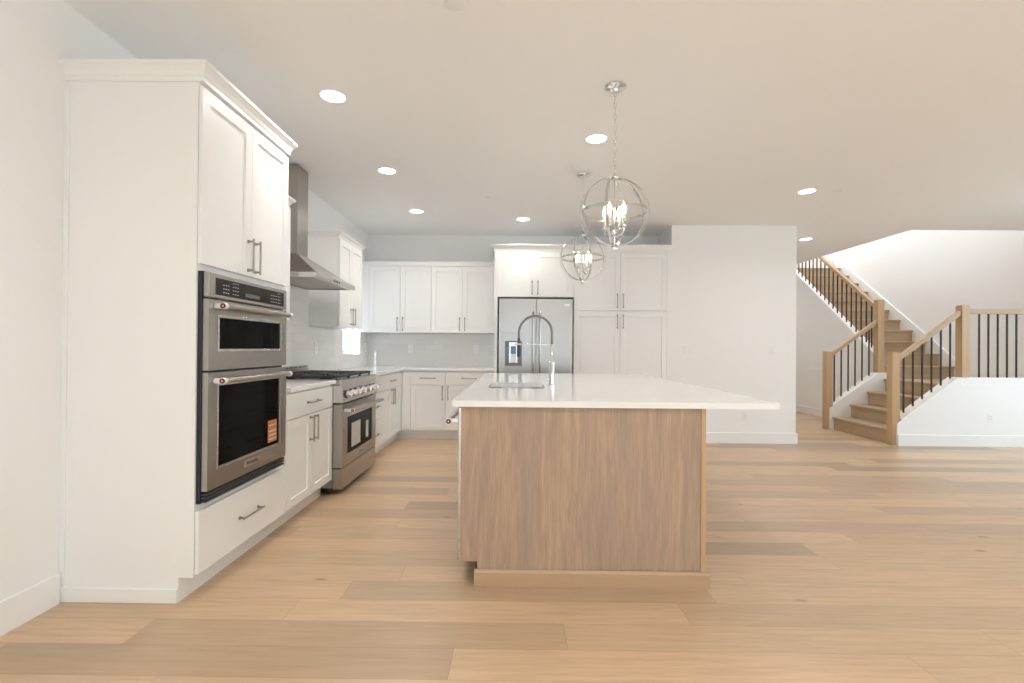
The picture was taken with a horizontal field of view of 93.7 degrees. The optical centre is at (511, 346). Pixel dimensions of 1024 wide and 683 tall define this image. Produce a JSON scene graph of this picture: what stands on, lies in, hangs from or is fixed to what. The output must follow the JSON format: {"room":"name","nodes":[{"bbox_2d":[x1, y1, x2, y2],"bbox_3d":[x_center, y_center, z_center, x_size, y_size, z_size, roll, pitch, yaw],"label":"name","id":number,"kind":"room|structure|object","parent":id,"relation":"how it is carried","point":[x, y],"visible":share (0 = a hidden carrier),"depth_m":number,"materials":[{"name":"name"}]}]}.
{"room":"kitchen","nodes":[
{"label":"kitchen","id":0,"kind":"room"},
{"bbox_2d":[0,0,368,599],"bbox_3d":[-2.122,-0.196,3.920,0.160,2.743,16.200,0,0,1],"label":"wall","id":1,"kind":"structure","parent":0,"point":[34,34],"depth_m":2.06,"materials":[{"name":"paint"}]},
{"bbox_2d":[0,573,59,636],"bbox_3d":[-2.087,1.084,-0.904,0.015,0.140,6.165,0,0,1],"label":"baseboard","id":2,"kind":"structure","parent":1,"relation":"attached to","point":[24,605],"depth_m":2.04,"materials":[{"name":"paint"}]},
{"bbox_2d":[285,195,295,319],"bbox_3d":[-1.867,-0.676,3.413,0.350,0.945,0.739,0,0,1],"label":"upper cabinet","id":3,"kind":"object","parent":1,"relation":"attached to","point":[291,200],"visible":0.05,"depth_m":3.71,"materials":[{"name":"paint"}]},
{"bbox_2d":[288,164,354,289],"bbox_3d":[-1.786,-1.051,4.268,0.491,1.001,0.915,0,0,1],"label":"range hood","id":4,"kind":"object","parent":1,"relation":"attached to","point":[305,274],"visible":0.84,"depth_m":4.12,"materials":[{"name":"silver metal"}]},
{"bbox_2d":[284,286,367,369],"bbox_3d":[-2.029,-0.141,4.872,0.010,0.813,3.660,0,0,1],"label":"backsplash","id":5,"kind":"structure","parent":1,"relation":"attached to","point":[300,338],"depth_m":4.85,"materials":[{"name":"tile"}]},
{"bbox_2d":[314,342,317,353],"bbox_3d":[-2.020,0.020,4.948,0.008,0.116,0.072,0,0,1],"label":"electrical outlet","id":6,"kind":"object","parent":5,"relation":"attached to","point":[315,343],"visible":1,"depth_m":4.93,"materials":[{"name":"white plastic"}]},
{"bbox_2d":[308,231,365,328],"bbox_3d":[-1.852,-0.668,5.137,0.350,0.945,0.774,0,0,1],"label":"upper cabinet","id":7,"kind":"object","parent":1,"relation":"attached to","point":[339,254],"visible":0.98,"depth_m":4.79,"materials":[{"name":"paint"}]},
{"bbox_2d":[342,329,352,353],"bbox_3d":[-2.132,-0.408,6.036,0.060,1.011,0.626,0,0,1],"label":"window","id":8,"kind":"structure","parent":1,"relation":"in","point":[349,350],"depth_m":6.30,"materials":[{"name":"glass"}]},
{"bbox_2d":[0,411,1023,682],"bbox_3d":[2.586,1.261,3.871,9.679,0.100,16.200,0,0,1],"label":"floor","id":9,"kind":"structure","parent":0,"point":[832,556],"depth_m":2.25,"materials":[{"name":"brown wood"}]},
{"bbox_2d":[59,59,297,603],"bbox_3d":[-1.720,-0.061,2.618,0.669,2.466,0.913,0,0,1],"label":"tall cabinet","id":10,"kind":"object","parent":9,"relation":"on","point":[171,173],"visible":0.97,"depth_m":2.20,"materials":[{"name":"paint"}]},
{"bbox_2d":[196,271,292,503],"bbox_3d":[-1.660,0.189,2.585,0.650,1.073,0.758,0,0,1],"label":"double oven","id":11,"kind":"object","parent":10,"relation":"in","point":[241,420],"visible":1,"depth_m":2.44,"materials":[{"name":"silver metal"}]},
{"bbox_2d":[269,423,275,439],"bbox_3d":[-1.399,0.499,2.805,0.001,0.089,0.084,0,0,1],"label":"print","id":12,"kind":"object","parent":11,"relation":"attached to","point":[272,426],"depth_m":2.81,"materials":[{"name":"orange paper"}]},
{"bbox_2d":[272,385,332,531],"bbox_3d":[-1.719,0.735,3.414,0.667,0.883,0.759,0,0,1],"label":"base cabinet","id":13,"kind":"object","parent":9,"relation":"on","point":[307,459],"visible":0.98,"depth_m":3.35,"materials":[{"name":"paint"}]},
{"bbox_2d":[286,379,335,391],"bbox_3d":[-1.720,0.277,3.416,0.658,0.030,0.758,0,0,1],"label":"countertop","id":14,"kind":"structure","parent":13,"relation":"on","point":[292,385],"depth_m":3.40,"materials":[{"name":"stone"}]},
{"bbox_2d":[286,365,383,493],"bbox_3d":[-1.642,0.683,4.253,0.784,0.994,0.910,0,0,1],"label":"gas range","id":15,"kind":"object","parent":9,"relation":"on","point":[354,402],"visible":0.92,"depth_m":4.04,"materials":[{"name":"silver metal"}]},
{"bbox_2d":[297,374,372,384],"bbox_3d":[-1.694,0.291,4.255,0.675,0.040,0.910,0,0,1],"label":"cooktop","id":16,"kind":"object","parent":15,"relation":"in","point":[354,379],"depth_m":4.03,"materials":[{"name":"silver metal"}]},
{"bbox_2d":[374,375,380,447],"bbox_3d":[-1.706,0.741,4.940,0.667,0.883,0.453,0,0,1],"label":"base cabinet","id":17,"kind":"object","parent":9,"relation":"on","point":[378,377],"visible":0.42,"depth_m":5.06,"materials":[{"name":"paint"}]},
{"bbox_2d":[375,371,401,453],"bbox_3d":[-1.699,0.745,5.678,0.667,0.883,1.019,0,0,1],"label":"base cabinet","id":18,"kind":"object","parent":9,"relation":"on","point":[391,383],"visible":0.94,"depth_m":5.56,"materials":[{"name":"paint"}]},
{"bbox_2d":[336,366,493,375],"bbox_3d":[-1.133,0.291,5.707,1.792,0.030,1.993,0,0,1],"label":"countertop","id":19,"kind":"structure","parent":18,"relation":"on","point":[378,370],"depth_m":6.06,"materials":[{"name":"stone"}]},
{"bbox_2d":[396,370,445,438],"bbox_3d":[-1.165,0.752,6.379,0.640,0.883,0.645,0,0,1],"label":"base cabinet","id":20,"kind":"object","parent":9,"relation":"on","point":[423,392],"visible":0.98,"depth_m":6.10,"materials":[{"name":"paint"}]},
{"bbox_2d":[445,371,493,438],"bbox_3d":[-0.538,0.756,6.373,0.609,0.883,0.645,0,0,1],"label":"base cabinet","id":21,"kind":"object","parent":9,"relation":"on","point":[457,382],"visible":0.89,"depth_m":6.09,"materials":[{"name":"paint"}]},
{"bbox_2d":[491,244,573,372],"bbox_3d":[0.253,-0.037,6.356,1.049,2.483,0.672,0,0,1],"label":"tall cabinet","id":22,"kind":"object","parent":9,"relation":"on","point":[537,272],"visible":0.94,"depth_m":6.07,"materials":[{"name":"paint"}]},
{"bbox_2d":[499,299,572,373],"bbox_3d":[0.296,0.300,6.312,0.926,1.784,0.728,0,0,1],"label":"refrigerator","id":23,"kind":"object","parent":9,"relation":"on","point":[559,312],"visible":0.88,"depth_m":6.02,"materials":[{"name":"silver metal"}]},
{"bbox_2d":[460,407,709,588],"bbox_3d":[0.348,0.752,3.627,1.274,0.882,2.534,0,0,1],"label":"kitchen island","id":24,"kind":"object","parent":9,"relation":"on","point":[550,497],"visible":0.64,"depth_m":2.38,"materials":[{"name":"brown wood"}]},
{"bbox_2d":[445,407,460,559],"bbox_3d":[-0.041,0.700,2.728,0.596,0.772,0.598,0,0,1],"label":"dishwasher","id":25,"kind":"object","parent":24,"relation":"in","point":[451,420],"visible":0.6,"depth_m":2.43,"materials":[{"name":"metal"}]},
{"bbox_2d":[452,373,779,409],"bbox_3d":[0.520,0.295,3.685,1.605,0.030,2.658,0,0,1],"label":"island countertop","id":26,"kind":"structure","parent":24,"relation":"on","point":[569,390],"depth_m":2.75,"materials":[{"name":"stone"}]},
{"bbox_2d":[491,387,541,388],"bbox_3d":[0.032,0.413,3.356,0.420,0.216,0.565,0,0,1],"label":"sink","id":27,"kind":"object","parent":26,"relation":"in","point":[491,387],"visible":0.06,"depth_m":3.62,"materials":[{"name":"metal"}]},
{"bbox_2d":[515,315,554,385],"bbox_3d":[0.165,0.027,3.381,0.290,0.497,0.090,0,0,1],"label":"faucet","id":28,"kind":"object","parent":26,"relation":"on","point":[551,362],"visible":1,"depth_m":3.39,"materials":[{"name":"silver metal"}]},
{"bbox_2d":[572,244,672,379],"bbox_3d":[1.393,-0.029,6.346,1.230,2.483,0.672,0,0,1],"label":"pantry cabinet","id":29,"kind":"object","parent":9,"relation":"on","point":[622,314],"visible":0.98,"depth_m":6.06,"materials":[{"name":"paint"}]},
{"bbox_2d":[822,351,832,428],"bbox_3d":[4.742,0.659,7.217,0.094,1.165,0.092,0,0,1],"label":"newel post","id":30,"kind":"object","parent":9,"relation":"on","point":[827,386],"visible":1,"depth_m":7.17,"materials":[{"name":"brown wood"}]},
{"bbox_2d":[887,352,899,444],"bbox_3d":[4.788,0.654,6.029,0.094,1.165,0.092,0,0,1],"label":"newel post","id":31,"kind":"object","parent":9,"relation":"on","point":[893,358],"visible":1,"depth_m":5.99,"materials":[{"name":"brown wood"}]},
{"bbox_2d":[796,257,1023,442],"bbox_3d":[5.729,-0.303,8.058,1.890,3.113,3.944,0,0,1],"label":"staircase","id":32,"kind":"structure","parent":9,"relation":"on","point":[900,332],"depth_m":7.46,"materials":[{"name":"brown wood"}]},
{"bbox_2d":[368,235,656,371],"bbox_3d":[-0.001,-0.168,6.756,4.032,2.743,0.120,0,0,1],"label":"wall","id":33,"kind":"structure","parent":0,"point":[425,248],"depth_m":6.71,"materials":[{"name":"paint"}]},
{"bbox_2d":[360,261,434,333],"bbox_3d":[-1.536,-0.650,6.518,0.936,0.942,0.385,0,0,1],"label":"upper cabinet","id":34,"kind":"object","parent":33,"relation":"attached to","point":[400,292],"depth_m":6.37,"materials":[{"name":"paint"}]},
{"bbox_2d":[368,333,493,366],"bbox_3d":[-1.118,0.055,6.700,1.781,0.452,0.010,0,0,1],"label":"backsplash","id":35,"kind":"structure","parent":33,"relation":"attached to","point":[384,349],"depth_m":6.70,"materials":[{"name":"tile"}]},
{"bbox_2d":[408,344,412,352],"bbox_3d":[-1.410,0.033,6.693,0.072,0.116,0.008,0,0,1],"label":"electrical outlet","id":36,"kind":"object","parent":35,"relation":"attached to","point":[410,346],"visible":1,"depth_m":6.69,"materials":[{"name":"white plastic"}]},
{"bbox_2d":[473,345,478,352],"bbox_3d":[-0.502,0.040,6.685,0.072,0.116,0.008,0,0,1],"label":"electrical outlet","id":37,"kind":"object","parent":35,"relation":"attached to","point":[475,347],"visible":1,"depth_m":6.68,"materials":[{"name":"white plastic"}]},
{"bbox_2d":[431,262,493,333],"bbox_3d":[-0.645,-0.643,6.510,0.843,0.942,0.385,0,0,1],"label":"upper cabinet","id":38,"kind":"object","parent":33,"relation":"attached to","point":[462,301],"visible":0.91,"depth_m":6.36,"materials":[{"name":"paint"}]},
{"bbox_2d":[63,0,1023,267],"bbox_3d":[2.608,-1.681,3.884,9.679,0.297,16.200,0,0,1],"label":"ceiling","id":39,"kind":"structure","parent":0,"point":[727,110],"depth_m":3.07,"materials":[{"name":"paint"}]},
{"bbox_2d":[318,89,347,103],"bbox_3d":[-1.119,-1.562,3.004,0.176,0.004,0.176,0,0,1],"label":"recessed light","id":40,"kind":"object","parent":39,"relation":"in","point":[329,95],"visible":1,"depth_m":3.00,"materials":[{"name":"white plastic"}]},
{"bbox_2d":[377,167,396,173],"bbox_3d":[-1.110,-1.556,4.263,0.176,0.004,0.176,0,0,1],"label":"recessed light","id":41,"kind":"object","parent":39,"relation":"in","point":[384,170],"visible":1,"depth_m":4.25,"materials":[{"name":"white"}]},
{"bbox_2d":[409,209,423,212],"bbox_3d":[-1.098,-1.551,5.521,0.176,0.004,0.176,0,0,1],"label":"recessed light","id":42,"kind":"object","parent":39,"relation":"in","point":[410,210],"visible":1,"depth_m":5.53,"materials":[{"name":"white"}]},
{"bbox_2d":[516,217,529,220],"bbox_3d":[0.133,-1.540,5.828,0.176,0.004,0.176,0,0,1],"label":"recessed light","id":43,"kind":"object","parent":39,"relation":"in","point":[518,218],"visible":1,"depth_m":5.83,"materials":[{"name":"white"}]},
{"bbox_2d":[560,172,605,284],"bbox_3d":[0.637,-1.047,4.310,0.404,0.995,0.386,0,0,1],"label":"pendant light","id":44,"kind":"object","parent":39,"relation":"hanging from","point":[582,175],"visible":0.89,"depth_m":4.29,"materials":[{"name":"silver metal"}]},
{"bbox_2d":[585,133,607,143],"bbox_3d":[0.630,-1.546,3.582,0.176,0.004,0.176,0,0,1],"label":"recessed light","id":45,"kind":"object","parent":39,"relation":"in","point":[597,138],"visible":1,"depth_m":3.57,"materials":[{"name":"white"}]},
{"bbox_2d":[580,80,649,252],"bbox_3d":[0.612,-1.053,2.863,0.409,0.995,0.386,0,0,1],"label":"pendant light","id":46,"kind":"object","parent":39,"relation":"hanging from","point":[616,86],"visible":1,"depth_m":2.85,"materials":[{"name":"silver metal"}]},
{"bbox_2d":[799,238,812,240],"bbox_3d":[4.139,-1.505,6.761,0.176,0.004,0.176,0,0,1],"label":"recessed light","id":47,"kind":"object","parent":39,"relation":"in","point":[801,239],"visible":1,"depth_m":6.78,"materials":[{"name":"white"}]},
{"bbox_2d":[797,188,817,193],"bbox_3d":[2.903,-1.524,4.726,0.176,0.004,0.176,0,0,1],"label":"recessed light","id":48,"kind":"object","parent":39,"relation":"in","point":[808,190],"visible":1,"depth_m":4.73,"materials":[{"name":"white"}]},
{"bbox_2d":[657,225,796,432],"bbox_3d":[2.820,-0.136,9.016,1.570,2.743,5.920,0,0,1],"label":"wall","id":49,"kind":"structure","parent":0,"point":[734,287],"depth_m":6.06,"materials":[{"name":"paint"}]},
{"bbox_2d":[683,345,692,353],"bbox_3d":[2.221,0.040,6.055,0.118,0.116,0.008,0,0,1],"label":"light switch","id":50,"kind":"object","parent":49,"relation":"attached to","point":[687,349],"visible":1,"depth_m":6.05,"materials":[{"name":"white plastic"}]},
{"bbox_2d":[742,411,747,419],"bbox_3d":[2.935,0.878,6.045,0.072,0.116,0.008,0,0,1],"label":"electrical outlet","id":51,"kind":"object","parent":49,"relation":"attached to","point":[744,413],"visible":1,"depth_m":6.04,"materials":[{"name":"white plastic"}]},
{"bbox_2d":[706,432,797,443],"bbox_3d":[2.816,1.165,8.502,1.581,0.135,4.936,0,0,1],"label":"baseboard","id":52,"kind":"structure","parent":49,"relation":"attached to","point":[711,437],"depth_m":6.03,"materials":[{"name":"paint"}]},
{"bbox_2d":[796,289,872,408],"bbox_3d":[5.545,-0.205,8.645,0.090,2.918,2.733,0,0,1],"label":"wall","id":53,"kind":"structure","parent":0,"point":[815,335],"depth_m":8.73,"materials":[{"name":"paint"}]},
{"bbox_2d":[796,404,821,416],"bbox_3d":[5.484,1.188,9.061,0.015,0.135,3.570,0,0,1],"label":"baseboard","id":54,"kind":"structure","parent":53,"relation":"attached to","point":[799,408],"depth_m":8.84,"materials":[{"name":"paint"}]},
{"bbox_2d":[796,269,872,369],"bbox_3d":[5.544,-0.780,8.648,0.109,2.318,2.733,0,0,1],"label":"trim","id":55,"kind":"structure","parent":53,"relation":"attached to","point":[843,328],"depth_m":8.24,"materials":[{"name":"paint"}]},
{"bbox_2d":[798,256,873,347],"bbox_3d":[5.540,-1.296,8.615,0.060,2.650,2.682,0,0,1],"label":"stair railing","id":56,"kind":"object","parent":55,"relation":"on","point":[826,262],"visible":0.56,"depth_m":8.05,"materials":[{"name":"brown wood"}]},
{"bbox_2d":[829,374,886,428],"bbox_3d":[5.157,0.831,7.213,0.834,0.828,0.124,0,0,1],"label":"wall","id":57,"kind":"structure","parent":0,"point":[876,384],"depth_m":7.15,"materials":[{"name":"paint"}]},
{"bbox_2d":[833,372,886,406],"bbox_3d":[5.186,0.649,7.214,0.790,0.509,0.140,0,0,1],"label":"trim","id":58,"kind":"structure","parent":57,"relation":"attached to","point":[866,378],"depth_m":7.18,"materials":[{"name":"paint"}]},
{"bbox_2d":[832,320,876,400],"bbox_3d":[5.127,0.222,7.215,0.665,1.222,0.060,0,0,1],"label":"stair railing","id":59,"kind":"object","parent":58,"relation":"on","point":[872,324],"visible":0.94,"depth_m":7.21,"materials":[{"name":"brown wood"}]},
{"bbox_2d":[873,299,883,372],"bbox_3d":[5.510,-0.151,7.214,0.094,1.094,0.094,0,0,1],"label":"newel post","id":60,"kind":"object","parent":58,"relation":"on","point":[878,333],"visible":1,"depth_m":7.17,"materials":[{"name":"brown wood"}]},
{"bbox_2d":[810,230,1023,394],"bbox_3d":[6.752,-1.485,8.947,0.120,5.500,6.000,0,0,1],"label":"wall","id":61,"kind":"structure","parent":0,"point":[924,275],"depth_m":7.24,"materials":[{"name":"paint"}]},
{"bbox_2d":[896,379,1023,445],"bbox_3d":[5.716,0.830,6.017,1.862,0.828,0.124,0,0,1],"label":"wall","id":62,"kind":"structure","parent":0,"point":[956,410],"depth_m":5.96,"materials":[{"name":"paint"}]},
{"bbox_2d":[897,434,1023,446],"bbox_3d":[6.010,1.176,5.943,2.450,0.140,0.015,0,0,1],"label":"baseboard","id":63,"kind":"structure","parent":62,"relation":"attached to","point":[903,440],"depth_m":5.94,"materials":[{"name":"paint"}]},
{"bbox_2d":[900,377,1023,420],"bbox_3d":[5.742,0.662,6.018,1.812,0.538,0.140,0,0,1],"label":"trim","id":64,"kind":"structure","parent":62,"relation":"attached to","point":[947,382],"depth_m":5.98,"materials":[{"name":"paint"}]},
{"bbox_2d":[900,311,960,412],"bbox_3d":[5.220,0.198,6.025,0.761,1.283,0.060,0,0,1],"label":"stair railing","id":65,"kind":"object","parent":64,"relation":"on","point":[956,314],"visible":0.89,"depth_m":6.02,"materials":[{"name":"brown wood"}]},
{"bbox_2d":[955,305,969,377],"bbox_3d":[5.652,-0.060,6.025,0.096,0.904,0.096,0,0,1],"label":"newel post","id":66,"kind":"object","parent":64,"relation":"on","point":[962,323],"visible":0.97,"depth_m":5.98,"materials":[{"name":"brown wood"}]},
{"bbox_2d":[970,309,1023,377],"bbox_3d":[6.182,-0.033,6.017,0.942,0.858,0.060,0,0,1],"label":"stair railing","id":67,"kind":"object","parent":64,"relation":"on","point":[988,312],"visible":0.83,"depth_m":6.01,"materials":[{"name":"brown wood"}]},
{"bbox_2d":[988,413,993,422],"bbox_3d":[5.932,0.890,5.948,0.072,0.116,0.008,0,0,1],"label":"electrical outlet","id":68,"kind":"object","parent":62,"relation":"attached to","point":[990,415],"visible":1,"depth_m":5.95,"materials":[{"name":"white plastic"}]},
{"bbox_2d":[960,385,1023,386],"bbox_3d":[6.353,0.496,5.947,1.595,0.020,0.007,0,0,1],"label":"trim","id":69,"kind":"structure","parent":62,"relation":"attached to","point":[960,385],"depth_m":5.95,"materials":[{"name":"paint"}]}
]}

